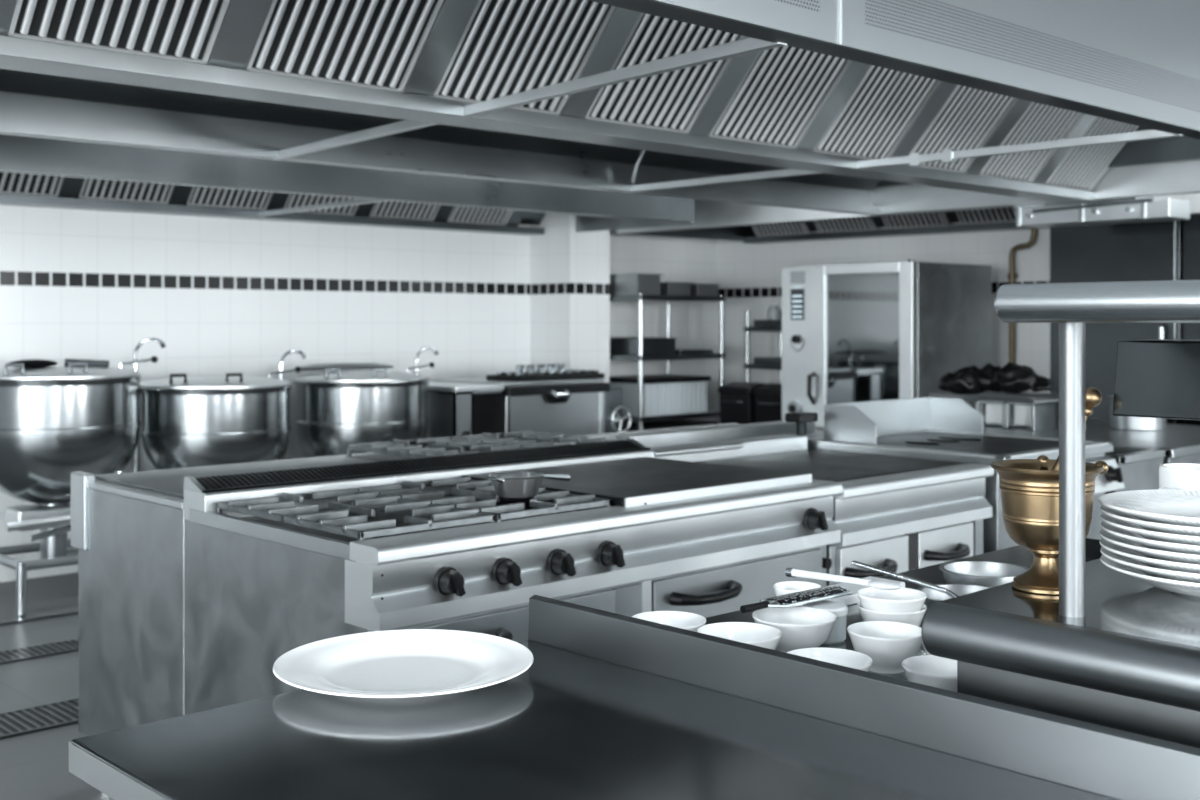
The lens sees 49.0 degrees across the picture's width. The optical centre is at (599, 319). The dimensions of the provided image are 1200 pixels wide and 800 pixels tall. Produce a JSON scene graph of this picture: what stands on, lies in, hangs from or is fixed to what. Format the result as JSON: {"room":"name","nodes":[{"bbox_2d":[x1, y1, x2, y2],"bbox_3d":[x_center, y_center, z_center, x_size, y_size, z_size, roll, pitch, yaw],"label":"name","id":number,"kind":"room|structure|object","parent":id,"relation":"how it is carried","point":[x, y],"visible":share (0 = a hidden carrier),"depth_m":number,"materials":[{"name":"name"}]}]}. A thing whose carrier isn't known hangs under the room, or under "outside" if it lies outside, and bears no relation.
{"room":"commercial kitchen","nodes":[
{"label":"commercial kitchen","id":0,"kind":"room"},
{"bbox_2d":[0,572,110,799],"bbox_3d":[0.385,1.430,1.882,13.150,0.100,12.200,0,0,-43],"label":"floor","id":1,"kind":"structure","parent":0,"point":[33,766],"depth_m":4.96,"materials":[{"name":"tile"}]},
{"bbox_2d":[0,698,78,739],"bbox_3d":[-0.869,1.375,5.565,6.400,0.010,0.270,0,0,-43],"label":"floor drain","id":2,"kind":"object","parent":1,"relation":"on","point":[24,721],"visible":0.06,"depth_m":4.54,"materials":[{"name":"black"}]},
{"bbox_2d":[0,638,78,664],"bbox_3d":[-1.513,1.375,6.243,6.400,0.010,0.180,0,0,-43],"label":"floor drain","id":3,"kind":"object","parent":1,"relation":"on","point":[67,646],"visible":0.12,"depth_m":5.46,"materials":[{"name":"black"}]},
{"bbox_2d":[0,610,78,625],"bbox_3d":[-1.903,1.374,6.727,7.500,0.012,0.040,0,0,-43],"label":"floor strip","id":4,"kind":"object","parent":1,"relation":"on","point":[74,612],"visible":0.02,"depth_m":6.06,"materials":[{"name":"metal"}]},
{"bbox_2d":[0,338,165,618],"bbox_3d":[-2.641,0.736,6.420,0.856,1.288,0.841,0,0,-6],"label":"kettle","id":5,"kind":"object","parent":1,"relation":"on","point":[56,422],"visible":0.77,"depth_m":6.15,"materials":[{"name":"metal"}]},
{"bbox_2d":[0,375,141,503],"bbox_3d":[-2.665,0.585,6.432,0.812,0.620,0.812,0,0,-44],"label":"bowl","id":6,"kind":"object","parent":5,"relation":"on","point":[53,427],"depth_m":6.12,"materials":[{"name":"metal"}]},
{"bbox_2d":[132,338,165,371],"bbox_3d":[-2.331,0.193,6.818,0.180,0.203,0.028,0,0,-44],"label":"tap","id":7,"kind":"object","parent":5,"relation":"on","point":[134,366],"depth_m":6.78,"materials":[{"name":"silver metal"}]},
{"bbox_2d":[140,349,306,470],"bbox_3d":[-2.051,0.773,7.050,0.860,1.213,0.847,0,0,-6],"label":"kettle","id":8,"kind":"object","parent":1,"relation":"on","point":[232,418],"visible":0.49,"depth_m":6.72,"materials":[{"name":"metal"}]},
{"bbox_2d":[140,384,290,470],"bbox_3d":[-2.074,0.660,7.062,0.818,0.620,0.818,0,0,-44],"label":"bowl","id":9,"kind":"object","parent":8,"relation":"on","point":[183,425],"depth_m":6.71,"materials":[{"name":"metal"}]},
{"bbox_2d":[278,349,306,379],"bbox_3d":[-1.737,0.268,7.450,0.180,0.203,0.028,0,0,-44],"label":"tap","id":10,"kind":"object","parent":8,"relation":"on","point":[280,376],"depth_m":7.41,"materials":[{"name":"silver metal"}]},
{"bbox_2d":[294,347,438,457],"bbox_3d":[-1.375,0.771,7.657,0.816,1.218,0.850,0,0,-3],"label":"kettle","id":11,"kind":"object","parent":1,"relation":"on","point":[334,411],"visible":0.57,"depth_m":7.34,"materials":[{"name":"metal"}]},
{"bbox_2d":[294,379,429,457],"bbox_3d":[-1.379,0.655,7.652,0.778,0.620,0.778,0,0,-44],"label":"bowl","id":12,"kind":"object","parent":11,"relation":"on","point":[331,415],"depth_m":7.32,"materials":[{"name":"metal"}]},
{"bbox_2d":[414,347,438,373],"bbox_3d":[-1.057,0.263,8.027,0.180,0.203,0.028,0,0,-44],"label":"tap","id":13,"kind":"object","parent":11,"relation":"on","point":[435,351],"depth_m":7.99,"materials":[{"name":"silver metal"}]},
{"bbox_2d":[71,421,823,735],"bbox_3d":[-0.243,0.901,4.734,3.035,0.958,0.717,0,0,-43],"label":"range","id":14,"kind":"object","parent":1,"relation":"on","point":[128,529],"visible":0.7,"depth_m":3.79,"materials":[{"name":"metal"}]},
{"bbox_2d":[87,424,823,509],"bbox_3d":[-0.233,0.485,4.731,3.025,0.020,0.697,0,0,-44],"label":"countertop","id":15,"kind":"structure","parent":14,"relation":"on","point":[151,496],"depth_m":3.72,"materials":[{"name":"silver metal"}]},
{"bbox_2d":[423,381,503,447],"bbox_3d":[-0.987,0.887,8.159,0.370,0.985,0.805,0,0,-43],"label":"base cabinet","id":16,"kind":"object","parent":1,"relation":"on","point":[450,404],"visible":0.27,"depth_m":7.84,"materials":[{"name":"silver metal"}]},
{"bbox_2d":[183,438,842,714],"bbox_3d":[-0.177,0.893,3.651,1.631,0.973,0.940,0,0,-43],"label":"range","id":17,"kind":"object","parent":1,"relation":"on","point":[279,562],"visible":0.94,"depth_m":3.31,"materials":[{"name":"metal"}]},
{"bbox_2d":[488,472,570,497],"bbox_3d":[-0.176,0.427,3.444,0.277,0.056,0.146,0,0,-43],"label":"saucepan","id":18,"kind":"object","parent":17,"relation":"on","point":[506,484],"visible":1,"depth_m":3.37,"materials":[{"name":"metal"}]},
{"bbox_2d":[430,377,631,440],"bbox_3d":[-0.436,0.882,8.602,1.030,0.995,0.880,0,0,-43],"label":"stove","id":19,"kind":"object","parent":1,"relation":"on","point":[576,407],"visible":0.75,"depth_m":8.25,"materials":[{"name":"silver metal"}]},
{"bbox_2d":[486,373,604,381],"bbox_3d":[-0.348,0.368,8.575,0.740,0.033,0.320,0,0,-43],"label":"tray","id":20,"kind":"object","parent":19,"relation":"on","point":[597,375],"visible":0.86,"depth_m":8.39,"materials":[{"name":"metal"}]},
{"bbox_2d":[535,372,543,375],"bbox_3d":[-0.385,0.354,8.382,0.066,0.046,0.066,0,0,-43],"label":"steel cup","id":21,"kind":"object","parent":20,"relation":"on","point":[536,373],"visible":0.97,"depth_m":8.36,"materials":[{"name":"silver metal"}]},
{"bbox_2d":[526,364,534,371],"bbox_3d":[-0.442,0.307,8.390,0.066,0.046,0.066,0,0,-43],"label":"steel cup","id":22,"kind":"object","parent":21,"relation":"on","point":[529,367],"visible":1,"depth_m":8.37,"materials":[{"name":"silver metal"}]},
{"bbox_2d":[546,364,554,370],"bbox_3d":[-0.318,0.307,8.507,0.066,0.046,0.066,0,0,-43],"label":"steel cup","id":23,"kind":"object","parent":20,"relation":"on","point":[550,367],"visible":1,"depth_m":8.48,"materials":[{"name":"silver metal"}]},
{"bbox_2d":[563,371,571,374],"bbox_3d":[-0.211,0.354,8.547,0.066,0.046,0.066,0,0,-43],"label":"steel cup","id":24,"kind":"object","parent":20,"relation":"on","point":[564,372],"visible":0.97,"depth_m":8.52,"materials":[{"name":"silver metal"}]},
{"bbox_2d":[556,364,564,370],"bbox_3d":[-0.257,0.307,8.566,0.066,0.046,0.066,0,0,-43],"label":"steel cup","id":25,"kind":"object","parent":24,"relation":"on","point":[560,367],"visible":1,"depth_m":8.54,"materials":[{"name":"silver metal"}]},
{"bbox_2d":[69,595,1199,799],"bbox_3d":[0.571,0.897,0.756,0.729,0.966,2.712,0,0,-43],"label":"prep table","id":26,"kind":"object","parent":1,"relation":"on","point":[608,705],"visible":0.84,"depth_m":1.47,"materials":[{"name":"metal"}]},
{"bbox_2d":[273,629,533,697],"bbox_3d":[-0.261,0.467,1.764,0.344,0.026,0.344,0,0,-43],"label":"dinner plate","id":27,"kind":"object","parent":26,"relation":"on","point":[407,663],"visible":1,"depth_m":1.80,"materials":[{"name":"white ceramic"}]},
{"bbox_2d":[528,595,1199,799],"bbox_3d":[0.830,0.467,1.002,0.014,0.106,2.712,0,0,-44],"label":"backsplash","id":28,"kind":"structure","parent":26,"relation":"attached to","point":[1116,764],"depth_m":1.51,"materials":[{"name":"metal"}]},
{"bbox_2d":[610,294,724,430],"bbox_3d":[0.407,0.600,9.726,0.900,1.560,0.590,0,0,-43],"label":"storage rack","id":29,"kind":"object","parent":1,"relation":"on","point":[640,298],"visible":0.41,"depth_m":9.46,"materials":[{"name":"silver metal"}]},
{"bbox_2d":[610,273,663,295],"bbox_3d":[0.195,-0.251,9.477,0.270,0.150,0.480,0,0,-43],"label":"pan","id":30,"kind":"object","parent":29,"relation":"on","point":[636,283],"visible":0.67,"depth_m":9.33,"materials":[{"name":"metal"}]},
{"bbox_2d":[610,337,674,354],"bbox_3d":[0.272,0.189,9.578,0.380,0.120,0.480,0,0,-43],"label":"pan","id":31,"kind":"object","parent":29,"relation":"on","point":[618,345],"visible":0.8,"depth_m":9.43,"materials":[{"name":"metal"}]},
{"bbox_2d":[610,374,710,415],"bbox_3d":[0.405,0.547,9.669,0.700,0.264,0.470,0,0,-43],"label":"crate","id":32,"kind":"object","parent":29,"relation":"on","point":[663,394],"visible":0.9,"depth_m":9.46,"materials":[{"name":"grey plastic"}]},
{"bbox_2d":[610,353,724,360],"bbox_3d":[0.407,0.268,9.726,0.900,0.035,0.590,0,0,-44],"label":"shelf","id":33,"kind":"object","parent":29,"relation":"attached to","point":[640,357],"depth_m":9.41,"materials":[{"name":"metal"}]},
{"bbox_2d":[610,295,724,301],"bbox_3d":[0.407,-0.158,9.726,0.900,0.035,0.590,0,0,-44],"label":"shelf","id":34,"kind":"object","parent":29,"relation":"attached to","point":[634,298],"depth_m":9.46,"materials":[{"name":"metal"}]},
{"bbox_2d":[623,419,717,431],"bbox_3d":[0.424,0.942,9.708,0.780,0.375,0.500,0,0,-43],"label":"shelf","id":35,"kind":"object","parent":29,"relation":"on","point":[652,425],"visible":0.22,"depth_m":9.62,"materials":[{"name":"black plastic"}]},
{"bbox_2d":[623,410,719,421],"bbox_3d":[0.407,0.698,9.726,0.900,0.035,0.590,0,0,-44],"label":"shelf","id":36,"kind":"object","parent":29,"relation":"attached to","point":[710,413],"depth_m":9.43,"materials":[{"name":"metal"}]},
{"bbox_2d":[660,282,690,295],"bbox_3d":[0.424,-0.224,9.694,0.280,0.095,0.480,0,0,-43],"label":"pan","id":37,"kind":"object","parent":29,"relation":"on","point":[666,288],"visible":0.56,"depth_m":9.51,"materials":[{"name":"metal"}]},
{"bbox_2d":[675,349,712,353],"bbox_3d":[0.576,0.234,9.852,0.360,0.029,0.400,0,0,-43],"label":"baking tray","id":38,"kind":"object","parent":29,"relation":"on","point":[677,351],"visible":0.51,"depth_m":9.72,"materials":[{"name":"metal"}]},
{"bbox_2d":[691,284,721,295],"bbox_3d":[0.645,-0.221,9.904,0.270,0.090,0.480,0,0,-43],"label":"pan","id":39,"kind":"object","parent":29,"relation":"on","point":[696,289],"visible":0.49,"depth_m":9.72,"materials":[{"name":"metal"}]},
{"bbox_2d":[718,382,764,423],"bbox_3d":[1.055,0.915,9.493,0.376,0.930,0.300,0,0,-43],"label":"waste bin","id":40,"kind":"object","parent":1,"relation":"on","point":[737,399],"visible":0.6,"depth_m":9.38,"materials":[{"name":"black plastic"}]},
{"bbox_2d":[744,311,781,383],"bbox_3d":[1.508,0.655,9.771,0.440,1.450,0.780,0,0,-43],"label":"storage rack","id":41,"kind":"object","parent":1,"relation":"on","point":[747,366],"visible":0.16,"depth_m":9.88,"materials":[{"name":"silver metal"}]},
{"bbox_2d":[744,364,781,369],"bbox_3d":[1.508,0.347,9.771,0.440,0.035,0.780,0,0,-44],"label":"shelf","id":42,"kind":"object","parent":41,"relation":"attached to","point":[746,366],"depth_m":9.77,"materials":[{"name":"metal"}]},
{"bbox_2d":[744,327,781,331],"bbox_3d":[1.508,0.068,9.771,0.440,0.035,0.780,0,0,-44],"label":"shelf","id":43,"kind":"object","parent":41,"relation":"attached to","point":[747,329],"depth_m":9.76,"materials":[{"name":"metal"}]},
{"bbox_2d":[754,356,781,364],"bbox_3d":[1.508,0.304,9.771,0.360,0.050,0.660,0,0,-43],"label":"tray","id":44,"kind":"object","parent":41,"relation":"on","point":[777,360],"visible":0.24,"depth_m":9.80,"materials":[{"name":"metal"}]},
{"bbox_2d":[754,320,781,326],"bbox_3d":[1.508,0.024,9.771,0.360,0.050,0.660,0,0,-43],"label":"tray","id":45,"kind":"object","parent":41,"relation":"on","point":[757,323],"visible":0.24,"depth_m":9.79,"materials":[{"name":"metal"}]},
{"bbox_2d":[767,305,780,319],"bbox_3d":[1.306,-0.056,9.883,0.104,0.110,0.104,0,0,-43],"label":"plastic jug","id":46,"kind":"object","parent":45,"relation":"on","point":[773,313],"visible":1,"depth_m":9.84,"materials":[{"name":"grey"}]},
{"bbox_2d":[753,383,781,422],"bbox_3d":[1.282,0.915,9.254,0.376,0.930,0.300,0,0,-43],"label":"waste bin","id":47,"kind":"object","parent":1,"relation":"on","point":[768,397],"visible":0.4,"depth_m":9.18,"materials":[{"name":"black plastic"}]},
{"bbox_2d":[647,434,993,585],"bbox_3d":[0.730,0.912,4.508,0.856,0.935,0.935,0,0,-43],"label":"kitchen counter","id":48,"kind":"object","parent":1,"relation":"on","point":[894,514],"visible":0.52,"depth_m":4.29,"materials":[{"name":"metal"}]},
{"bbox_2d":[694,449,963,480],"bbox_3d":[0.728,0.515,4.510,0.855,0.040,0.700,0,0,-44],"label":"cooktop","id":49,"kind":"object","parent":48,"relation":"in","point":[823,465],"depth_m":4.58,"materials":[{"name":"metal"}]},
{"bbox_2d":[782,260,991,426],"bbox_3d":[1.853,0.502,8.658,0.993,1.755,1.030,0,0,-43],"label":"oven","id":50,"kind":"object","parent":1,"relation":"on","point":[859,332],"visible":0.71,"depth_m":8.33,"materials":[{"name":"metal"}]},
{"bbox_2d":[705,280,1199,747],"bbox_3d":[1.433,0.670,1.577,1.650,1.420,2.715,0,0,-43],"label":"serving counter","id":51,"kind":"object","parent":1,"relation":"on","point":[1114,649],"depth_m":1.46,"materials":[{"name":"metal"}]},
{"bbox_2d":[632,611,705,631],"bbox_3d":[0.103,0.482,1.999,0.116,0.056,0.116,0,0,-43],"label":"bowl","id":52,"kind":"object","parent":51,"relation":"on","point":[684,620],"visible":0.19,"depth_m":2.04,"materials":[{"name":"white ceramic"}]},
{"bbox_2d":[696,622,781,649],"bbox_3d":[0.202,0.482,1.919,0.124,0.056,0.124,0,0,-43],"label":"bowl","id":53,"kind":"object","parent":51,"relation":"on","point":[761,635],"visible":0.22,"depth_m":1.97,"materials":[{"name":"white ceramic"}]},
{"bbox_2d":[752,606,836,652],"bbox_3d":[0.298,0.482,2.026,0.129,0.056,0.129,0,0,-43],"label":"bowl","id":54,"kind":"object","parent":51,"relation":"on","point":[800,628],"visible":0.73,"depth_m":2.00,"materials":[{"name":"white ceramic"}]},
{"bbox_2d":[740,585,851,612],"bbox_3d":[0.307,0.444,2.097,0.224,0.015,0.056,0,0,-38],"label":"grater","id":55,"kind":"object","parent":54,"relation":"on","point":[828,592],"visible":1,"depth_m":2.09,"materials":[{"name":"silver metal"}]},
{"bbox_2d":[773,581,820,606],"bbox_3d":[0.332,0.478,2.215,0.080,0.063,0.080,0,0,-43],"label":"bowl","id":56,"kind":"object","parent":51,"relation":"on","point":[781,588],"visible":0.16,"depth_m":2.25,"materials":[{"name":"white ceramic"}]},
{"bbox_2d":[785,567,900,589],"bbox_3d":[0.396,0.431,2.181,0.042,0.024,0.235,0,0,-43],"label":"spoon","id":57,"kind":"object","parent":56,"relation":"on","point":[792,572],"visible":1,"depth_m":2.18,"materials":[{"name":"white plastic"}]},
{"bbox_2d":[802,600,847,643],"bbox_3d":[0.358,0.482,2.101,0.072,0.056,0.072,0,0,-43],"label":"plastic tub","id":58,"kind":"object","parent":51,"relation":"on","point":[838,633],"visible":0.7,"depth_m":2.08,"materials":[{"name":"grey"}]},
{"bbox_2d":[787,648,872,671],"bbox_3d":[0.307,0.483,1.779,0.120,0.053,0.120,0,0,-43],"label":"bowl","id":59,"kind":"object","parent":51,"relation":"on","point":[843,657],"visible":0.17,"depth_m":1.82,"materials":[{"name":"white ceramic"}]},
{"bbox_2d":[827,576,904,605],"bbox_3d":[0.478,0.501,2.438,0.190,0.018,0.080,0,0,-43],"label":"bowl","id":60,"kind":"object","parent":51,"relation":"on","point":[853,598],"visible":0.37,"depth_m":2.40,"materials":[{"name":"white ceramic"}]},
{"bbox_2d":[847,621,921,673],"bbox_3d":[0.418,0.481,1.927,0.112,0.057,0.112,0,0,-43],"label":"bowl","id":61,"kind":"object","parent":51,"relation":"on","point":[887,643],"visible":0.88,"depth_m":1.90,"materials":[{"name":"white ceramic"}]},
{"bbox_2d":[857,601,926,626],"bbox_3d":[0.469,0.484,2.120,0.110,0.051,0.110,0,0,-43],"label":"bowl","id":62,"kind":"object","parent":51,"relation":"on","point":[913,618],"visible":0.41,"depth_m":2.08,"materials":[{"name":"white ceramic"}]},
{"bbox_2d":[857,587,926,612],"bbox_3d":[0.469,0.465,2.120,0.110,0.051,0.110,0,0,-43],"label":"bowl","id":63,"kind":"object","parent":62,"relation":"on","point":[902,600],"visible":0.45,"depth_m":2.10,"materials":[{"name":"white ceramic"}]},
{"bbox_2d":[705,538,1101,680],"bbox_3d":[1.433,0.525,1.577,1.650,0.030,2.715,0,0,-44],"label":"countertop","id":64,"kind":"structure","parent":51,"relation":"on","point":[1020,555],"depth_m":2.63,"materials":[{"name":"metal"}]},
{"bbox_2d":[902,655,956,691],"bbox_3d":[0.455,0.483,1.744,0.108,0.053,0.108,0,0,-43],"label":"bowl","id":65,"kind":"object","parent":51,"relation":"on","point":[930,670],"visible":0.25,"depth_m":1.78,"materials":[{"name":"white ceramic"}]},
{"bbox_2d":[916,584,991,612],"bbox_3d":[0.621,0.486,2.230,0.170,0.047,0.170,0,0,-43],"label":"steel bowl","id":66,"kind":"object","parent":51,"relation":"on","point":[933,596],"visible":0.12,"depth_m":2.30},
{"bbox_2d":[851,560,957,597],"bbox_3d":[0.567,0.463,2.259,0.266,0.085,0.064,0,0,24],"label":"ladle","id":67,"kind":"object","parent":66,"relation":"in","point":[854,563],"visible":0.56,"depth_m":2.25,"materials":[{"name":"silver metal"}]},
{"bbox_2d":[939,561,1028,586],"bbox_3d":[0.716,0.486,2.451,0.165,0.047,0.165,0,0,-43],"label":"steel bowl","id":68,"kind":"object","parent":51,"relation":"on","point":[987,573],"visible":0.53,"depth_m":2.49,"materials":[{"name":"metal"}]},
{"bbox_2d":[991,455,1108,594],"bbox_3d":[0.548,0.251,1.619,0.132,0.157,0.132,0,0,-41],"label":"mortar","id":69,"kind":"object","parent":51,"relation":"on","point":[1029,488],"visible":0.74,"depth_m":1.59,"materials":[{"name":"gold metal"}]},
{"bbox_2d":[1052,387,1101,470],"bbox_3d":[0.567,0.170,1.616,0.096,0.176,0.030,0,0,1],"label":"pestle","id":70,"kind":"object","parent":69,"relation":"in","point":[1093,396],"visible":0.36,"depth_m":1.61,"materials":[{"name":"gold metal"}]},
{"bbox_2d":[921,602,1199,711],"bbox_3d":[1.330,0.361,1.021,0.704,0.062,2.050,0,0,-44],"label":"shelf","id":71,"kind":"object","parent":51,"relation":"attached to","point":[1147,653],"depth_m":1.42,"materials":[{"name":"metal"}]},
{"bbox_2d":[940,559,1199,647],"bbox_3d":[1.344,0.330,1.032,0.666,0.001,2.046,0,0,-44],"label":"shelf","id":72,"kind":"object","parent":51,"relation":"attached to","point":[1117,604],"depth_m":1.51,"materials":[{"name":"metal"}]},
{"bbox_2d":[1100,554,1199,595],"bbox_3d":[0.758,0.313,1.600,0.282,0.032,0.282,0,0,-43],"label":"plate","id":73,"kind":"object","parent":51,"relation":"on","point":[1188,588],"visible":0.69,"depth_m":1.55,"materials":[{"name":"white ceramic"}]},
{"bbox_2d":[1100,547,1199,583],"bbox_3d":[0.758,0.303,1.600,0.282,0.032,0.282,0,0,-43],"label":"plate","id":74,"kind":"object","parent":73,"relation":"on","point":[1154,572],"visible":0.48,"depth_m":1.55,"materials":[{"name":"white ceramic"}]},
{"bbox_2d":[1099,538,1199,573],"bbox_3d":[0.757,0.292,1.600,0.282,0.032,0.282,0,0,-43],"label":"plate","id":75,"kind":"object","parent":74,"relation":"on","point":[1154,563],"visible":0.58,"depth_m":1.55,"materials":[{"name":"white ceramic"}]},
{"bbox_2d":[1099,529,1199,564],"bbox_3d":[0.758,0.282,1.603,0.282,0.032,0.282,0,0,-43],"label":"plate","id":76,"kind":"object","parent":75,"relation":"on","point":[1150,553],"visible":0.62,"depth_m":1.55,"materials":[{"name":"white ceramic"}]},
{"bbox_2d":[1101,521,1199,554],"bbox_3d":[0.759,0.271,1.601,0.282,0.032,0.282,0,0,-43],"label":"plate","id":77,"kind":"object","parent":76,"relation":"on","point":[1151,544],"visible":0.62,"depth_m":1.54,"materials":[{"name":"white ceramic"}]},
{"bbox_2d":[1100,513,1199,545],"bbox_3d":[0.758,0.261,1.601,0.282,0.032,0.282,0,0,-43],"label":"plate","id":78,"kind":"object","parent":77,"relation":"on","point":[1150,535],"visible":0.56,"depth_m":1.54,"materials":[{"name":"white ceramic"}]},
{"bbox_2d":[1100,505,1199,536],"bbox_3d":[0.758,0.250,1.600,0.282,0.032,0.282,0,0,-43],"label":"plate","id":79,"kind":"object","parent":78,"relation":"on","point":[1149,526],"visible":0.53,"depth_m":1.54,"materials":[{"name":"white ceramic"}]},
{"bbox_2d":[1098,489,1199,527],"bbox_3d":[0.756,0.240,1.602,0.282,0.032,0.282,0,0,-43],"label":"plate","id":80,"kind":"object","parent":79,"relation":"on","point":[1179,507],"visible":0.8,"depth_m":1.69,"materials":[{"name":"white ceramic"}]},
{"bbox_2d":[1159,463,1199,489],"bbox_3d":[0.835,0.268,1.861,0.109,0.122,0.092,0,0,-43],"label":"container","id":81,"kind":"object","parent":51,"relation":"on","point":[1171,475],"visible":0.29,"depth_m":1.84,"materials":[{"name":"white ceramic"}]},
{"bbox_2d":[807,397,1124,552],"bbox_3d":[1.396,0.854,5.067,0.810,1.052,0.971,0,0,-43],"label":"griddle","id":82,"kind":"object","parent":1,"relation":"on","point":[928,428],"visible":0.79,"depth_m":5.03,"materials":[{"name":"metal"}]},
{"bbox_2d":[785,412,817,434],"bbox_3d":[0.781,0.403,5.111,0.110,0.085,0.080,0,0,-43],"label":"tap","id":83,"kind":"object","parent":82,"relation":"attached to","point":[801,419],"visible":1,"depth_m":5.09,"materials":[{"name":"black metal"}]},
{"bbox_2d":[807,431,1112,464],"bbox_3d":[1.368,0.490,5.096,0.810,0.030,0.890,0,0,-44],"label":"countertop","id":84,"kind":"structure","parent":82,"relation":"on","point":[1106,448],"depth_m":4.80,"materials":[{"name":"silver metal"}]},
{"bbox_2d":[983,417,1199,463],"bbox_3d":[2.417,0.955,6.315,1.320,0.850,1.285,0,0,-43],"label":"countertop","id":85,"kind":"structure","parent":1,"relation":"on","point":[1182,442],"depth_m":6.05,"materials":[{"name":"metal"}]},
{"bbox_2d":[975,400,1055,430],"bbox_3d":[2.046,0.463,6.488,0.220,0.135,0.315,0,0,-43],"label":"box","id":86,"kind":"object","parent":85,"relation":"on","point":[1037,416],"visible":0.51,"depth_m":6.42,"materials":[{"name":"silver metal"}]},
{"bbox_2d":[929,391,1058,402],"bbox_3d":[1.993,0.381,6.551,0.410,0.025,0.560,0,0,-43],"label":"tray","id":87,"kind":"object","parent":86,"relation":"on","point":[987,395],"visible":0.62,"depth_m":6.51,"materials":[{"name":"silver metal"}]},
{"bbox_2d":[938,362,1050,394],"bbox_3d":[1.978,0.298,6.565,0.580,0.179,0.285,0,0,36],"label":"crumpled bag","id":88,"kind":"object","parent":87,"relation":"on","point":[1011,378],"visible":1,"depth_m":6.50,"materials":[{"name":"black plastic"}]},
{"bbox_2d":[1108,396,1166,430],"bbox_3d":[2.623,0.452,6.432,0.272,0.155,0.272,0,0,-43],"label":"stock pot","id":89,"kind":"object","parent":85,"relation":"on","point":[1115,422],"visible":0.46,"depth_m":6.33,"materials":[{"name":"metal"}]},
{"bbox_2d":[1050,220,1182,424],"bbox_3d":[3.170,0.398,7.764,0.811,1.965,0.760,0,0,-43],"label":"tall cabinet","id":90,"kind":"object","parent":1,"relation":"on","point":[1138,251],"visible":0.12,"depth_m":7.52,"materials":[{"name":"metal"}]},
{"bbox_2d":[1105,445,1168,493],"bbox_3d":[1.892,0.954,5.538,0.450,0.852,0.810,0,0,-43],"label":"fryer","id":91,"kind":"object","parent":1,"relation":"on","point":[1139,466],"visible":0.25,"depth_m":5.27,"materials":[{"name":"metal"}]},
{"bbox_2d":[1105,452,1122,454],"bbox_3d":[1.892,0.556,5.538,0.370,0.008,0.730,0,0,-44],"label":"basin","id":92,"kind":"object","parent":91,"relation":"in","point":[1108,453],"depth_m":5.45,"materials":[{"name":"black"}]},
{"bbox_2d":[1183,213,1199,425],"bbox_3d":[3.707,0.398,7.199,0.811,1.965,0.760,0,0,-43],"label":"tall cabinet","id":93,"kind":"object","parent":1,"relation":"on","point":[1191,227],"visible":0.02,"depth_m":7.19,"materials":[{"name":"metal"}]},
{"bbox_2d":[0,205,715,581],"bbox_3d":[-3.865,-0.070,6.361,13.150,2.900,0.150,0,0,-43],"label":"wall","id":94,"kind":"structure","parent":0,"point":[223,296],"depth_m":8.09,"materials":[{"name":"white tile"}]},
{"bbox_2d":[530,213,609,382],"bbox_3d":[-0.216,-0.070,9.424,0.380,2.900,0.430,0,0,-43],"label":"wall pillar","id":95,"kind":"structure","parent":0,"point":[570,269],"depth_m":9.27,"materials":[{"name":"white tile"}]},
{"bbox_2d":[716,193,1199,429],"bbox_3d":[5.157,-0.070,6.514,0.150,2.900,12.350,0,0,-43],"label":"wall","id":96,"kind":"structure","parent":0,"point":[750,275],"depth_m":9.78,"materials":[{"name":"white tile"}]},
{"bbox_2d":[1007,228,1036,363],"bbox_3d":[2.826,0.130,8.796,0.090,2.100,0.210,0,0,-43],"label":"pipe","id":97,"kind":"object","parent":96,"relation":"attached to","point":[1011,275],"visible":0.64,"depth_m":8.82,"materials":[{"name":"brown"}]},
{"bbox_3d":[0.385,-1.570,1.882,13.150,0.100,12.200,0,0,-44],"label":"ceiling","id":98,"kind":"structure","parent":0,"visible":0},
{"bbox_2d":[0,134,694,235],"bbox_3d":[-2.758,-1.062,6.247,7.800,0.915,1.540,0,0,-43],"label":"hood","id":99,"kind":"object","parent":98,"relation":"hanging from","point":[34,172],"visible":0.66,"depth_m":7.13,"materials":[{"name":"metal"}]},
{"bbox_2d":[0,0,1199,215],"bbox_3d":[-0.389,-1.062,4.005,8.150,0.915,2.794,0,0,-43],"label":"hood","id":100,"kind":"object","parent":98,"relation":"hanging from","point":[861,107],"visible":1,"depth_m":4.24,"materials":[{"name":"metal"}]},
{"bbox_2d":[614,199,1049,243],"bbox_3d":[1.733,-1.062,8.858,1.590,0.915,3.065,0,0,-43],"label":"hood","id":101,"kind":"object","parent":98,"relation":"hanging from","point":[715,220],"visible":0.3,"depth_m":9.12,"materials":[{"name":"silver metal"}]},
{"bbox_2d":[1015,196,1189,227],"bbox_3d":[2.639,-1.015,6.971,0.275,1.010,0.840,0,0,-43],"label":"box","id":102,"kind":"object","parent":98,"relation":"hanging from","point":[1135,209],"visible":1,"depth_m":6.84,"materials":[{"name":"silver metal"}]},
{"bbox_3d":[-0.389,0.354,8.502,0.066,0.046,0.066,0,0,-44],"label":"steel cup","id":103,"kind":"object","parent":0,"visible":0},
{"bbox_2d":[536,364,545,371],"bbox_3d":[-0.380,0.307,8.449,0.066,0.046,0.066,0,0,-43],"label":"steel cup","id":104,"kind":"object","parent":103,"relation":"on","point":[540,367],"visible":1,"depth_m":8.43,"materials":[{"name":"silver metal"}]},
{"bbox_3d":[-0.501,0.354,8.271,0.066,0.046,0.066,0,0,-44],"label":"steel cup","id":105,"kind":"object","parent":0,"visible":0},
{"bbox_2d":[516,365,524,371],"bbox_3d":[-0.503,0.307,8.332,0.066,0.046,0.066,0,0,-43],"label":"steel cup","id":106,"kind":"object","parent":105,"relation":"on","point":[519,368],"visible":1,"depth_m":8.31,"materials":[{"name":"silver metal"}]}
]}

